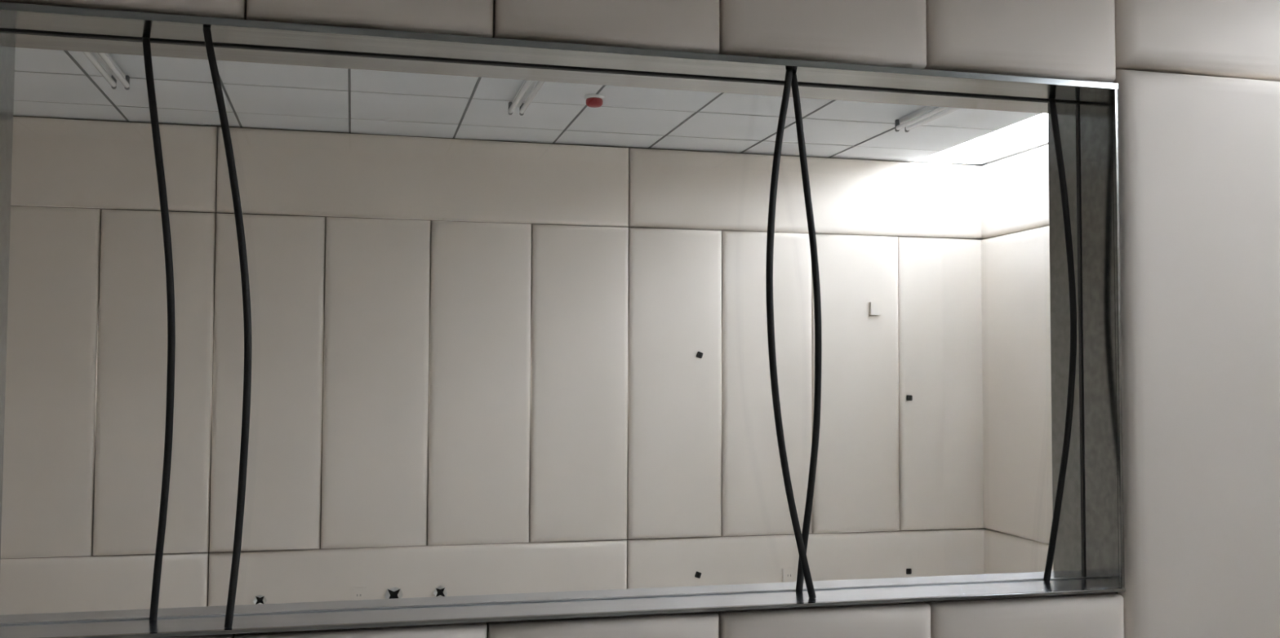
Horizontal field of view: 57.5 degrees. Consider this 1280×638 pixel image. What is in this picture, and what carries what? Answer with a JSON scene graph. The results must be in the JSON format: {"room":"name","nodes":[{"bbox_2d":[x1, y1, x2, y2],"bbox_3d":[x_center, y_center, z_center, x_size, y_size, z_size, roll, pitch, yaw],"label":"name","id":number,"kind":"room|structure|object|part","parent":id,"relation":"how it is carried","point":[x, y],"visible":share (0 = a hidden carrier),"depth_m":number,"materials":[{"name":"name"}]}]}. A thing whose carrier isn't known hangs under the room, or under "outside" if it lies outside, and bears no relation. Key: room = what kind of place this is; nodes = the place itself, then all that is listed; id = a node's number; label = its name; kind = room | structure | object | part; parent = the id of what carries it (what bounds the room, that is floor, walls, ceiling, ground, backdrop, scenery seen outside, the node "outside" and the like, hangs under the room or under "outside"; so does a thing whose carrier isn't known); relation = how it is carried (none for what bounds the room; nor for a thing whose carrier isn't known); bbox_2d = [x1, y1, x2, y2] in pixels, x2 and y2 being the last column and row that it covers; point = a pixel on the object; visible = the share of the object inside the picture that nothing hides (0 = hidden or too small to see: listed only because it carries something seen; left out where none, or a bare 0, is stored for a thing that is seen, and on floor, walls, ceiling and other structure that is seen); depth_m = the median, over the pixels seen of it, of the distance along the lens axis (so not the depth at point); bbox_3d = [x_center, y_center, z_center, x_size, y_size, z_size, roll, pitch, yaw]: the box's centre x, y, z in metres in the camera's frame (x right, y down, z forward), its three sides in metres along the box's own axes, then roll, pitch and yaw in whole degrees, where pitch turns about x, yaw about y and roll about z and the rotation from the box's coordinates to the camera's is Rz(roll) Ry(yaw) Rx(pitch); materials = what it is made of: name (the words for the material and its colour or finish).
{"room":"studio","nodes":[
{"label":"studio","id":0,"kind":"room"},
{"bbox_2d":[0,115,986,615],"bbox_3d":[-1.279,0.364,6.881,7.740,2.890,0.229,1,-3,-14],"label":"wall","id":1,"kind":"structure","parent":0,"point":[477,370],"depth_m":6.87,"materials":[{"name":"beige paint"}]},
{"bbox_3d":[-3.274,0.338,6.325,0.594,1.902,0.050,1,-3,-14],"label":"padded panel","id":2,"kind":"part","parent":1,"relation":"part of","materials":[{"name":"white fabric"}]},
{"bbox_3d":[-3.570,1.528,6.199,2.394,0.478,0.050,1,-3,-14],"label":"padded panel","id":3,"kind":"part","parent":1,"relation":"part of","materials":[{"name":"beige leather"}]},
{"bbox_3d":[-3.561,-0.865,6.311,2.394,0.486,0.050,1,-3,-14],"label":"padded panel","id":4,"kind":"part","parent":1,"relation":"part of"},
{"bbox_3d":[-2.692,0.347,6.470,0.594,1.902,0.050,1,-3,-14],"label":"padded panel","id":5,"kind":"part","parent":1,"relation":"part of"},
{"bbox_3d":[-2.110,0.356,6.615,0.594,1.902,0.050,1,-3,-14],"label":"padded panel","id":6,"kind":"part","parent":1,"relation":"part of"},
{"bbox_2d":[351,586,366,600],"bbox_3d":[-1.605,1.575,6.657,0.086,0.086,0.022,1,-3,-14],"label":"wall socket","id":7,"kind":"object","parent":1,"relation":"attached to","point":[357,593],"visible":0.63,"depth_m":6.65,"materials":[{"name":"beige plastic"}]},
{"bbox_3d":[-1.527,0.365,6.756,0.594,1.902,0.050,1,-3,-14],"label":"padded panel","id":8,"kind":"part","parent":1,"relation":"part of","materials":[{"name":"beige leather"}]},
{"bbox_3d":[-1.241,1.564,6.774,2.394,0.478,0.050,1,-3,-14],"label":"padded panel","id":9,"kind":"part","parent":1,"relation":"part of","materials":[{"name":"beige leather"}]},
{"bbox_3d":[-1.231,-0.829,6.884,2.394,0.486,0.050,1,-3,-14],"label":"padded panel","id":10,"kind":"part","parent":1,"relation":"part of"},
{"bbox_3d":[-0.944,0.374,6.900,0.594,1.902,0.050,1,-3,-14],"label":"padded panel","id":11,"kind":"part","parent":1,"relation":"part of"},
{"bbox_3d":[-0.362,0.383,7.045,0.594,1.902,0.050,1,-3,-14],"label":"padded panel","id":12,"kind":"part","parent":1,"relation":"part of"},
{"bbox_3d":[0.220,0.392,7.190,0.594,1.902,0.050,1,-3,-14],"label":"padded panel","id":13,"kind":"part","parent":1,"relation":"part of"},
{"bbox_2d":[694,571,701,578],"bbox_3d":[0.355,1.567,7.144,0.044,0.044,0.020,1,-3,-14],"label":"plug","id":14,"kind":"object","parent":1,"relation":"attached to","point":[698,575],"visible":1,"depth_m":7.14,"materials":[{"name":"black plastic"}]},
{"bbox_2d":[696,351,702,358],"bbox_3d":[0.369,0.222,7.208,0.044,0.044,0.020,1,-3,-14],"label":"plug","id":15,"kind":"object","parent":1,"relation":"attached to","point":[700,354],"visible":1,"depth_m":7.20,"materials":[{"name":"black plastic"}]},
{"bbox_3d":[0.803,0.401,7.332,0.594,1.902,0.050,1,-3,-14],"label":"padded panel","id":16,"kind":"part","parent":1,"relation":"part of","materials":[{"name":"white fabric"}]},
{"bbox_2d":[782,568,795,582],"bbox_3d":[0.929,1.600,7.282,0.086,0.086,0.022,1,-3,-14],"label":"wall socket","id":17,"kind":"object","parent":1,"relation":"attached to","point":[788,575],"visible":0.91,"depth_m":7.27,"materials":[{"name":"beige plastic"}]},
{"bbox_3d":[1.114,-0.793,7.460,2.424,0.486,0.050,1,-3,-14],"label":"padded panel","id":18,"kind":"part","parent":1,"relation":"part of","materials":[{"name":"white fabric"}]},
{"bbox_3d":[1.104,1.600,7.353,2.424,0.478,0.050,1,-3,-14],"label":"padded panel","id":19,"kind":"part","parent":1,"relation":"part of","materials":[{"name":"beige leather"}]},
{"bbox_3d":[1.385,0.410,7.475,0.594,1.902,0.050,1,-3,-14],"label":"padded panel","id":20,"kind":"part","parent":1,"relation":"part of","materials":[{"name":"white fabric"}]},
{"bbox_2d":[869,302,881,315],"bbox_3d":[1.513,-0.066,7.497,0.075,0.085,0.030,1,-3,-14],"label":"blank plate","id":21,"kind":"object","parent":1,"relation":"attached to","point":[875,308],"visible":1,"depth_m":7.48,"materials":[{"name":"beige plastic"}]},
{"bbox_2d":[906,568,911,574],"bbox_3d":[1.723,1.619,7.480,0.036,0.036,0.020,1,-3,-14],"label":"plug","id":22,"kind":"object","parent":1,"relation":"attached to","point":[908,571],"visible":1,"depth_m":7.47,"materials":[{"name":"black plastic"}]},
{"bbox_2d":[906,395,912,400],"bbox_3d":[1.741,0.510,7.534,0.036,0.036,0.020,1,-3,-14],"label":"plug","id":23,"kind":"object","parent":1,"relation":"attached to","point":[908,397],"visible":1,"depth_m":7.53,"materials":[{"name":"black plastic"}]},
{"bbox_3d":[1.982,0.419,7.625,0.624,1.902,0.050,1,-3,-14],"label":"padded panel","id":24,"kind":"part","parent":1,"relation":"part of","materials":[{"name":"white leather"}]},
{"bbox_2d":[13,47,1042,161],"bbox_3d":[-0.617,-1.289,2.800,7.024,0.053,8.616,1,-3,-14],"label":"ceiling","id":25,"kind":"structure","parent":0,"point":[48,83],"depth_m":6.19,"materials":[{"name":"white tile"}]},
{"bbox_2d":[82,51,129,90],"bbox_3d":[-2.297,-1.141,4.896,0.084,0.070,1.228,1,-3,-14],"label":"ceiling light","id":26,"kind":"object","parent":25,"relation":"attached to","point":[117,74],"visible":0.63,"depth_m":5.21,"materials":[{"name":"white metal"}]},
{"bbox_2d":[508,80,544,115],"bbox_3d":[-0.493,-1.110,5.413,0.084,0.070,1.228,1,-3,-14],"label":"ceiling light","id":27,"kind":"object","parent":25,"relation":"attached to","point":[517,102],"visible":0.52,"depth_m":5.68,"materials":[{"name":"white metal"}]},
{"bbox_2d":[584,93,604,107],"bbox_3d":[-0.230,-1.096,5.869,0.100,0.056,0.100,1,-3,-14],"label":"fire alarm","id":28,"kind":"object","parent":25,"relation":"attached to","point":[593,100],"visible":1,"depth_m":5.83,"materials":[{"name":"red plastic"}]},
{"bbox_2d":[894,106,959,132],"bbox_3d":[1.577,-1.084,5.790,0.084,0.070,1.228,1,-3,-14],"label":"ceiling light","id":29,"kind":"object","parent":25,"relation":"attached to","point":[926,114],"visible":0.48,"depth_m":6.13,"materials":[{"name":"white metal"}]},
{"bbox_2d":[0,0,1279,637],"bbox_3d":[-0.334,-0.171,3.067,7.335,3.620,0.349,1,-3,-14],"label":"wall","id":30,"kind":"structure","parent":0,"point":[1198,81],"depth_m":3.33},
{"bbox_3d":[-1.240,-0.996,2.742,0.594,0.532,0.080,1,-3,-14],"label":"padded panel","id":31,"kind":"part","parent":30,"relation":"part of","materials":[{"name":"white fabric"}]},
{"bbox_3d":[-1.249,1.179,2.643,0.594,0.870,0.080,1,-3,-14],"label":"padded panel","id":32,"kind":"part","parent":30,"relation":"part of","materials":[{"name":"beige leather"}]},
{"bbox_3d":[-0.667,1.188,2.787,0.594,0.870,0.080,1,-3,-14],"label":"padded panel","id":33,"kind":"part","parent":30,"relation":"part of","materials":[{"name":"beige leather"}]},
{"bbox_3d":[-0.658,-0.987,2.888,0.594,0.532,0.080,1,-3,-14],"label":"padded panel","id":34,"kind":"part","parent":30,"relation":"part of","materials":[{"name":"white fabric"}]},
{"bbox_2d":[0,2,1125,637],"bbox_3d":[-0.116,0.032,3.121,2.982,1.451,0.331,1,-3,-14],"label":"window","id":35,"kind":"structure","parent":30,"relation":"in","point":[1089,553],"depth_m":3.17,"materials":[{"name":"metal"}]},
{"bbox_2d":[142,37,175,620],"bbox_3d":[-1.181,0.017,2.844,0.097,1.422,0.033,0,-3,-3],"label":"hanging cable","id":36,"kind":"object","parent":35,"relation":"hanging from","point":[146,41],"visible":1,"depth_m":2.83,"materials":[{"name":"black plastic"}]},
{"bbox_2d":[202,26,252,628],"bbox_3d":[-0.987,0.015,2.768,0.126,1.422,0.023,1,-3,-14],"label":"cable","id":37,"kind":"object","parent":35,"relation":"hanging from","point":[206,31],"visible":1,"depth_m":2.78,"materials":[{"name":"black plastic"}]},
{"bbox_2d":[765,69,816,599],"bbox_3d":[0.407,0.038,3.130,0.148,1.424,0.031,1,-3,-22],"label":"cable","id":38,"kind":"object","parent":35,"relation":"hanging from","point":[788,74],"visible":1,"depth_m":3.11,"materials":[{"name":"black plastic"}]},
{"bbox_2d":[791,73,822,592],"bbox_3d":[0.456,0.039,3.199,0.074,1.424,0.127,-1,-3,16],"label":"cable","id":39,"kind":"object","parent":35,"relation":"hanging from","point":[795,91],"visible":0.91,"depth_m":3.22,"materials":[{"name":"black plastic"}]},
{"bbox_2d":[1043,98,1076,582],"bbox_3d":[1.230,0.054,3.427,0.106,1.423,0.039,0,-3,-3],"label":"cable","id":40,"kind":"object","parent":35,"relation":"hanging from","point":[1073,356],"visible":1,"depth_m":3.42,"materials":[{"name":"black plastic"}]},
{"bbox_3d":[-0.084,1.197,2.932,0.594,0.870,0.080,1,-3,-14],"label":"padded panel","id":41,"kind":"part","parent":30,"relation":"part of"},
{"bbox_3d":[-0.075,-0.978,3.030,0.594,0.532,0.080,1,-3,-14],"label":"padded panel","id":42,"kind":"part","parent":30,"relation":"part of","materials":[{"name":"white fabric"}]},
{"bbox_3d":[0.507,-0.969,3.174,0.594,0.532,0.080,1,-3,-14],"label":"padded panel","id":43,"kind":"part","parent":30,"relation":"part of","materials":[{"name":"beige leather"}]},
{"bbox_3d":[0.498,1.206,3.074,0.594,0.870,0.080,1,-3,-14],"label":"padded panel","id":44,"kind":"part","parent":30,"relation":"part of","materials":[{"name":"beige leather"}]},
{"bbox_3d":[1.089,-0.960,3.319,0.594,0.532,0.080,1,-3,-14],"label":"padded panel","id":45,"kind":"part","parent":30,"relation":"part of","materials":[{"name":"white fabric"}]},
{"bbox_3d":[1.081,1.215,3.219,0.594,0.870,0.080,1,-3,-14],"label":"padded panel","id":46,"kind":"part","parent":30,"relation":"part of","materials":[{"name":"beige leather"}]},
{"bbox_3d":[1.728,0.469,3.411,0.708,2.382,0.080,1,-3,-14],"label":"padded panel","id":47,"kind":"part","parent":30,"relation":"part of","materials":[{"name":"white leather"}]},
{"bbox_3d":[1.730,-0.971,3.477,0.714,0.490,0.080,1,-3,-14],"label":"padded panel","id":48,"kind":"part","parent":30,"relation":"part of","materials":[{"name":"white fabric"}]},
{"bbox_2d":[897,124,1048,165],"bbox_3d":[3.101,-1.577,3.707,0.812,0.726,8.666,1,-3,-14],"label":"ceiling light","id":49,"kind":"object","parent":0,"point":[997,145],"depth_m":7.72,"materials":[{"name":"white paint"}]},
{"bbox_2d":[980,144,1053,573],"bbox_3d":[3.318,0.240,3.756,0.202,2.890,8.516,1,-3,-14],"label":"wall","id":50,"kind":"structure","parent":0,"point":[1016,375],"depth_m":7.27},
{"bbox_3d":[2.563,-0.828,6.576,0.050,0.486,2.450,1,-3,-14],"label":"padded panel","id":51,"kind":"part","parent":50,"relation":"part of","materials":[{"name":"white leather"}]},
{"bbox_3d":[2.552,1.565,6.467,0.050,0.478,2.450,1,-3,-14],"label":"padded panel","id":52,"kind":"part","parent":50,"relation":"part of","materials":[{"name":"white fabric"}]}
]}

